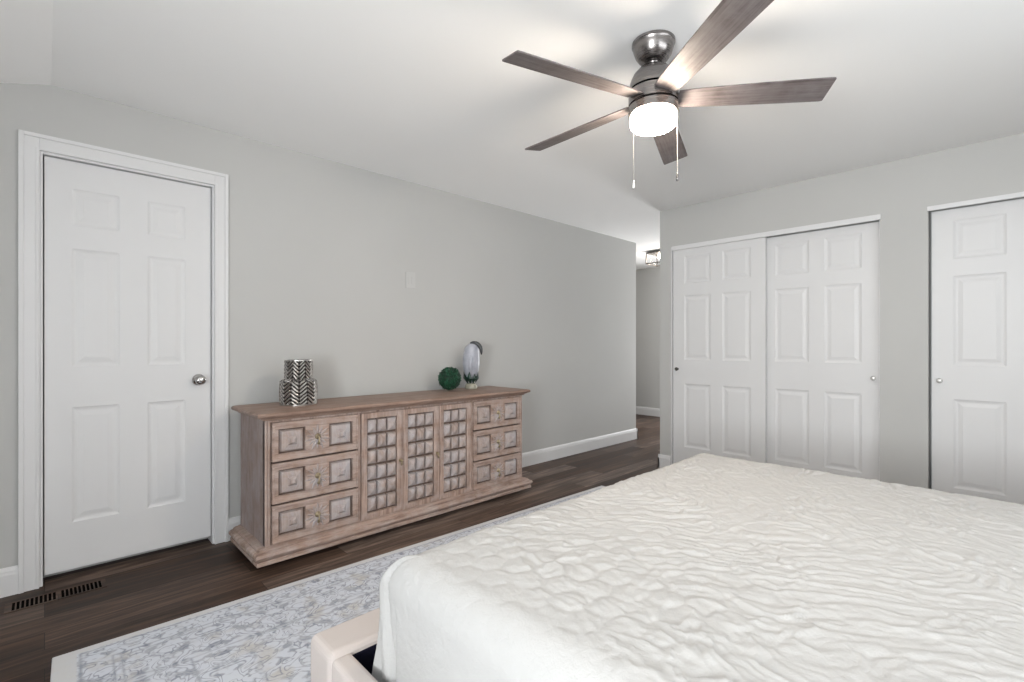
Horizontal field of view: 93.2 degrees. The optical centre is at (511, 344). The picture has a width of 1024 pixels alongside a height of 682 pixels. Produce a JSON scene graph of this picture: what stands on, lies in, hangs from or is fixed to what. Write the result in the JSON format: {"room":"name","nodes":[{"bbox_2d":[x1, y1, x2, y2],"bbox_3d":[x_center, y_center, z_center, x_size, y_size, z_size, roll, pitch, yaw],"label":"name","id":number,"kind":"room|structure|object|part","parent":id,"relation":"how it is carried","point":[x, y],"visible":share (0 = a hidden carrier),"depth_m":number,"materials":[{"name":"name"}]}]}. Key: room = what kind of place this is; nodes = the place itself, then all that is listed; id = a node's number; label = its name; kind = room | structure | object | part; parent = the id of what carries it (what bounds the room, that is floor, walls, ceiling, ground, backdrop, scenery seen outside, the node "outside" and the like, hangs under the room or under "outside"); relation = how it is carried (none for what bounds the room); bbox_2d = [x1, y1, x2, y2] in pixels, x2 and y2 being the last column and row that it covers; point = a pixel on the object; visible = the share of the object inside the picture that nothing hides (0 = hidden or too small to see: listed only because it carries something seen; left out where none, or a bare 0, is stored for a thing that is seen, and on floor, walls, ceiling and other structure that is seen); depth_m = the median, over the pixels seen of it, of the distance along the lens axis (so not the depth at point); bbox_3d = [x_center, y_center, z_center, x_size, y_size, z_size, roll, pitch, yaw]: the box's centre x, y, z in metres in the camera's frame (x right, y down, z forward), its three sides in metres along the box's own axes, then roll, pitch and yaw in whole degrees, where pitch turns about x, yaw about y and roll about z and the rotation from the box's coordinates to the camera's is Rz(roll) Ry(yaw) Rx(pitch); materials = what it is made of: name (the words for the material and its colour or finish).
{"room":"bedroom","nodes":[
{"label":"bedroom","id":0,"kind":"room"},
{"bbox_2d":[0,83,635,577],"bbox_3d":[-1.511,-0.049,4.287,6.824,2.440,1.734,0,0,-44],"label":"wall","id":1,"kind":"structure","parent":0,"point":[321,251],"depth_m":3.52,"materials":[{"name":"paint"}]},
{"bbox_2d":[18,129,227,593],"bbox_3d":[-2.050,0.079,2.626,0.877,2.184,0.136,0,0,-44],"label":"trim","id":2,"kind":"structure","parent":1,"relation":"attached to","point":[32,147],"depth_m":2.34,"materials":[{"name":"paint"}]},
{"bbox_2d":[44,156,210,574],"bbox_3d":[-2.020,0.103,2.598,0.706,2.051,0.104,0,0,-44],"label":"door","id":3,"kind":"structure","parent":1,"relation":"in","point":[127,256],"depth_m":2.58,"materials":[{"name":"paint"}]},
{"bbox_3d":[-1.798,0.203,2.788,0.066,0.066,0.070,0,0,-44],"label":"knob","id":4,"kind":"part","parent":3,"relation":"part of","materials":[{"name":"silver metal"}]},
{"bbox_2d":[0,428,637,597],"bbox_3d":[-1.457,1.106,4.329,6.719,0.131,1.749,0,0,-44],"label":"baseboard","id":5,"kind":"structure","parent":1,"relation":"attached to","point":[8,575],"depth_m":4.90,"materials":[{"name":"paint"}]},
{"bbox_2d":[406,272,414,288],"bbox_3d":[-0.790,-0.503,3.771,0.084,0.124,0.008,0,0,-44],"label":"wall plate","id":6,"kind":"object","parent":1,"relation":"attached to","point":[410,276],"visible":1,"depth_m":3.77,"materials":[{"name":"plastic"}]},
{"bbox_2d":[0,414,659,681],"bbox_3d":[0.738,1.221,3.410,8.840,0.100,6.320,0,0,-44],"label":"floor","id":7,"kind":"structure","parent":0,"point":[146,590],"depth_m":2.48,"materials":[{"name":"brown wood"}]},
{"bbox_2d":[4,579,106,613],"bbox_3d":[-2.122,1.170,2.261,0.345,0.003,0.108,0,0,-44],"label":"floor vent","id":8,"kind":"object","parent":7,"relation":"in","point":[68,592],"visible":1,"depth_m":2.25,"materials":[{"name":"brown metal"}]},
{"bbox_2d":[50,486,604,681],"bbox_3d":[0.335,1.166,1.984,3.290,0.010,2.450,0,0,-42],"label":"area rug","id":9,"kind":"object","parent":7,"relation":"on","point":[266,636],"visible":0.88,"depth_m":1.93,"materials":[{"name":"grey carpet"}]},
{"bbox_2d":[311,608,379,681],"bbox_3d":[1.041,0.656,1.258,2.134,1.008,2.504,0,0,-44],"label":"upholstered bed","id":10,"kind":"object","parent":9,"relation":"on","point":[345,651],"visible":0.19,"depth_m":1.38,"materials":[{"name":"beige fabric"}]},
{"bbox_3d":[0.315,0.989,0.521,0.059,0.265,2.271,0,0,-44],"label":"rail","id":11,"kind":"part","parent":10,"relation":"part of","materials":[{"name":"beige fabric"}]},
{"bbox_2d":[372,453,1023,681],"bbox_3d":[1.057,0.750,1.229,1.961,0.390,2.167,0,0,-44],"label":"quilt","id":12,"kind":"object","parent":10,"relation":"on","point":[703,567],"visible":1,"depth_m":1.17,"materials":[{"name":"white fabric"}]},
{"bbox_2d":[229,386,532,567],"bbox_3d":[-0.742,0.764,3.346,2.040,0.815,0.505,0,0,-44],"label":"dresser","id":13,"kind":"object","parent":7,"relation":"on","point":[329,472],"visible":1,"depth_m":2.95,"materials":[{"name":"brown wood"}]},
{"bbox_3d":[-1.447,0.733,2.704,0.012,0.667,0.439,0,0,-44],"label":"panel","id":14,"kind":"part","parent":13,"relation":"part of","materials":[{"name":"brown wood"}]},
{"bbox_3d":[-1.198,0.960,2.637,0.127,0.114,0.035,0,0,-44],"label":"carved panel","id":15,"kind":"part","parent":13,"relation":"part of","materials":[{"name":"wood"}]},
{"bbox_3d":[-1.198,0.742,2.637,0.127,0.123,0.035,0,0,-44],"label":"carved panel","id":16,"kind":"part","parent":13,"relation":"part of","materials":[{"name":"wood"}]},
{"bbox_3d":[-1.198,0.520,2.637,0.127,0.118,0.035,0,0,-44],"label":"carved panel","id":17,"kind":"part","parent":13,"relation":"part of","materials":[{"name":"wood"}]},
{"bbox_2d":[279,359,317,405],"bbox_3d":[-1.282,0.223,2.905,0.213,0.265,0.214,0,0,37],"label":"vase","id":18,"kind":"object","parent":13,"relation":"on","point":[298,387],"visible":1,"depth_m":2.83,"materials":[{"name":"silver metal"}]},
{"bbox_3d":[-1.106,0.960,2.741,0.484,0.200,0.035,0,0,-44],"label":"drawer","id":19,"kind":"part","parent":13,"relation":"part of","materials":[{"name":"brown wood"}]},
{"bbox_3d":[-1.106,0.742,2.741,0.484,0.215,0.035,0,0,-44],"label":"drawer","id":20,"kind":"part","parent":13,"relation":"part of","materials":[{"name":"brown wood"}]},
{"bbox_3d":[-1.106,0.520,2.741,0.484,0.207,0.035,0,0,-44],"label":"drawer","id":21,"kind":"part","parent":13,"relation":"part of","materials":[{"name":"brown wood"}]},
{"bbox_3d":[-1.089,0.971,2.723,0.034,0.063,0.022,0,0,-44],"label":"drop pull","id":22,"kind":"part","parent":13,"relation":"part of","materials":[{"name":"gold metal"}]},
{"bbox_3d":[-1.089,0.753,2.723,0.034,0.063,0.022,0,0,-44],"label":"drop pull","id":23,"kind":"part","parent":13,"relation":"part of","materials":[{"name":"gold metal"}]},
{"bbox_3d":[-1.089,0.531,2.723,0.034,0.063,0.022,0,0,-44],"label":"drop pull","id":24,"kind":"part","parent":13,"relation":"part of","materials":[{"name":"gold metal"}]},
{"bbox_3d":[-0.999,0.960,2.829,0.127,0.114,0.035,0,0,-44],"label":"carved panel","id":25,"kind":"part","parent":13,"relation":"part of","materials":[{"name":"wood"}]},
{"bbox_3d":[-0.999,0.742,2.829,0.127,0.123,0.035,0,0,-44],"label":"carved panel","id":26,"kind":"part","parent":13,"relation":"part of","materials":[{"name":"wood"}]},
{"bbox_3d":[-0.999,0.520,2.829,0.127,0.118,0.035,0,0,-44],"label":"carved panel","id":27,"kind":"part","parent":13,"relation":"part of","materials":[{"name":"wood"}]},
{"bbox_3d":[-0.742,1.102,3.346,2.040,0.079,0.505,0,0,-44],"label":"moulding","id":28,"kind":"part","parent":13,"relation":"part of","materials":[{"name":"brown wood"}]},
{"bbox_3d":[-0.816,0.739,3.023,0.280,0.645,0.040,0,0,-44],"label":"cabinet door","id":29,"kind":"part","parent":13,"relation":"part of","materials":[{"name":"brown wood"}]},
{"bbox_3d":[-0.612,0.739,3.220,0.280,0.645,0.040,0,0,-44],"label":"cabinet door","id":30,"kind":"part","parent":13,"relation":"part of","materials":[{"name":"brown wood"}]},
{"bbox_2d":[438,366,460,390],"bbox_3d":[-0.485,0.261,3.749,0.188,0.189,0.192,0,0,-44],"label":"ball","id":31,"kind":"object","parent":13,"relation":"on","point":[449,378],"visible":1,"depth_m":3.70,"materials":[{"name":"green plant"}]},
{"bbox_3d":[-0.407,0.739,3.417,0.280,0.645,0.040,0,0,-44],"label":"cabinet door","id":32,"kind":"part","parent":13,"relation":"part of","materials":[{"name":"brown wood"}]},
{"bbox_2d":[463,341,482,388],"bbox_3d":[-0.323,0.163,3.903,0.144,0.386,0.152,0,0,-44],"label":"bird figurine","id":33,"kind":"object","parent":13,"relation":"on","point":[471,356],"visible":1,"depth_m":3.86,"materials":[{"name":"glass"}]},
{"bbox_3d":[-0.206,0.960,3.594,0.126,0.114,0.035,0,0,-44],"label":"carved panel","id":34,"kind":"part","parent":13,"relation":"part of","materials":[{"name":"wood"}]},
{"bbox_3d":[-0.206,0.742,3.594,0.126,0.123,0.035,0,0,-44],"label":"carved panel","id":35,"kind":"part","parent":13,"relation":"part of","materials":[{"name":"wood"}]},
{"bbox_3d":[-0.206,0.520,3.594,0.126,0.118,0.035,0,0,-44],"label":"carved panel","id":36,"kind":"part","parent":13,"relation":"part of","materials":[{"name":"wood"}]},
{"bbox_3d":[-0.115,0.960,3.698,0.482,0.200,0.035,0,0,-44],"label":"drawer","id":37,"kind":"part","parent":13,"relation":"part of","materials":[{"name":"brown wood"}]},
{"bbox_3d":[-0.115,0.742,3.698,0.482,0.215,0.035,0,0,-44],"label":"drawer","id":38,"kind":"part","parent":13,"relation":"part of","materials":[{"name":"brown wood"}]},
{"bbox_3d":[-0.115,0.520,3.698,0.482,0.207,0.035,0,0,-44],"label":"drawer","id":39,"kind":"part","parent":13,"relation":"part of","materials":[{"name":"brown wood"}]},
{"bbox_3d":[-0.008,0.960,3.786,0.126,0.114,0.035,0,0,-44],"label":"carved panel","id":40,"kind":"part","parent":13,"relation":"part of","materials":[{"name":"wood"}]},
{"bbox_3d":[-0.008,0.742,3.786,0.126,0.123,0.035,0,0,-44],"label":"carved panel","id":41,"kind":"part","parent":13,"relation":"part of","materials":[{"name":"wood"}]},
{"bbox_3d":[-0.008,0.520,3.786,0.126,0.118,0.035,0,0,-44],"label":"carved panel","id":42,"kind":"part","parent":13,"relation":"part of","materials":[{"name":"wood"}]},
{"bbox_2d":[0,0,1023,269],"bbox_3d":[0.738,-1.076,3.410,8.840,0.584,6.320,0,0,-44],"label":"ceiling","id":43,"kind":"structure","parent":0,"point":[421,92],"depth_m":2.30,"materials":[{"name":"paint"}]},
{"bbox_2d":[646,250,659,266],"bbox_3d":[2.026,-1.181,6.567,0.300,0.174,0.300,0,0,-44],"label":"ceiling light","id":44,"kind":"object","parent":43,"relation":"attached to","point":[654,253],"visible":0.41,"depth_m":6.55,"materials":[{"name":"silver metal"}]},
{"bbox_2d":[502,0,836,188],"bbox_3d":[0.559,-0.956,2.057,1.330,0.624,1.278,0,0,-44],"label":"ceiling fan","id":45,"kind":"object","parent":43,"relation":"hanging from","point":[655,99],"visible":1,"depth_m":1.94,"materials":[{"name":"brown wood"}]},
{"bbox_3d":[0.248,-1.024,1.847,0.583,0.006,0.127,0,14,-28],"label":"blade","id":46,"kind":"part","parent":45,"relation":"part of","materials":[{"name":"brown wood"}]},
{"bbox_3d":[0.314,-1.015,2.300,0.583,0.006,0.127,-2,12,44],"label":"blade","id":47,"kind":"part","parent":45,"relation":"part of","materials":[{"name":"brown wood"}]},
{"bbox_3d":[0.502,-0.823,1.999,0.002,0.293,0.002,0,0,-44],"label":"pull chain","id":48,"kind":"part","parent":45,"relation":"part of","materials":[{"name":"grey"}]},
{"bbox_3d":[0.593,-0.932,2.029,0.189,0.062,0.189,0,0,-44],"label":"lamp shade","id":49,"kind":"part","parent":45,"relation":"part of","materials":[{"name":"white glass"}]},
{"bbox_3d":[0.764,-1.015,2.378,0.127,0.006,0.583,-15,-8,25],"label":"blade","id":50,"kind":"part","parent":45,"relation":"part of","materials":[{"name":"brown wood"}]},
{"bbox_3d":[0.683,-0.840,1.999,0.002,0.259,0.002,0,0,-14],"label":"pull chain","id":51,"kind":"part","parent":45,"relation":"part of","materials":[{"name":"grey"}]},
{"bbox_3d":[0.659,-1.021,1.645,0.127,0.006,0.583,14,-2,-10],"label":"blade","id":52,"kind":"part","parent":45,"relation":"part of","materials":[{"name":"brown wood"}]},
{"bbox_3d":[0.978,-1.022,1.974,0.583,0.006,0.127,0,-14,8],"label":"blade","id":53,"kind":"part","parent":45,"relation":"part of","materials":[{"name":"brown wood"}]},
{"bbox_2d":[636,267,659,408],"bbox_3d":[2.686,-0.049,7.669,0.120,2.440,2.900,0,0,-44],"label":"wall","id":54,"kind":"structure","parent":0,"point":[648,279],"depth_m":8.02,"materials":[{"name":"paint"}]},
{"bbox_2d":[636,406,659,416],"bbox_3d":[2.293,1.106,7.978,0.015,0.131,1.710,0,0,-44],"label":"baseboard","id":55,"kind":"structure","parent":54,"relation":"attached to","point":[648,411],"depth_m":8.01,"materials":[{"name":"paint"}]},
{"bbox_2d":[660,133,1023,488],"bbox_3d":[3.717,-0.049,4.365,2.987,2.440,3.554,0,0,-44],"label":"wall","id":56,"kind":"structure","parent":0,"point":[901,191],"depth_m":3.32,"materials":[{"name":"paint"}]},
{"bbox_2d":[658,454,670,467],"bbox_3d":[3.147,1.106,4.945,3.002,0.131,1.958,0,0,-44],"label":"baseboard","id":57,"kind":"structure","parent":56,"relation":"attached to","point":[663,460],"depth_m":4.56,"materials":[{"name":"paint"}]},
{"bbox_2d":[673,237,766,462],"bbox_3d":[1.784,0.134,4.231,0.072,2.035,0.803,0,0,-44],"label":"door","id":58,"kind":"structure","parent":56,"relation":"in","point":[720,290],"depth_m":4.20,"materials":[{"name":"paint"}]},
{"bbox_2d":[671,214,880,480],"bbox_3d":[2.077,0.128,3.997,0.135,2.086,1.580,0,0,-44],"label":"trim","id":59,"kind":"structure","parent":56,"relation":"attached to","point":[878,216],"depth_m":3.91,"materials":[{"name":"paint"}]},
{"bbox_2d":[767,222,878,479],"bbox_3d":[2.344,0.137,3.729,0.072,2.028,0.803,0,0,-44],"label":"door","id":60,"kind":"structure","parent":56,"relation":"in","point":[823,285],"depth_m":3.69,"materials":[{"name":"paint"}]},
{"bbox_2d":[927,192,1023,210],"bbox_3d":[3.240,-0.900,2.710,0.020,0.030,1.395,0,0,-44],"label":"trim","id":61,"kind":"structure","parent":56,"relation":"attached to","point":[1018,194],"depth_m":3.04,"materials":[{"name":"paint"}]},
{"bbox_2d":[932,198,1023,504],"bbox_3d":[3.092,0.131,2.955,0.072,2.040,0.803,0,0,-44],"label":"door","id":62,"kind":"structure","parent":56,"relation":"in","point":[978,251],"depth_m":3.09,"materials":[{"name":"paint"}]}
]}

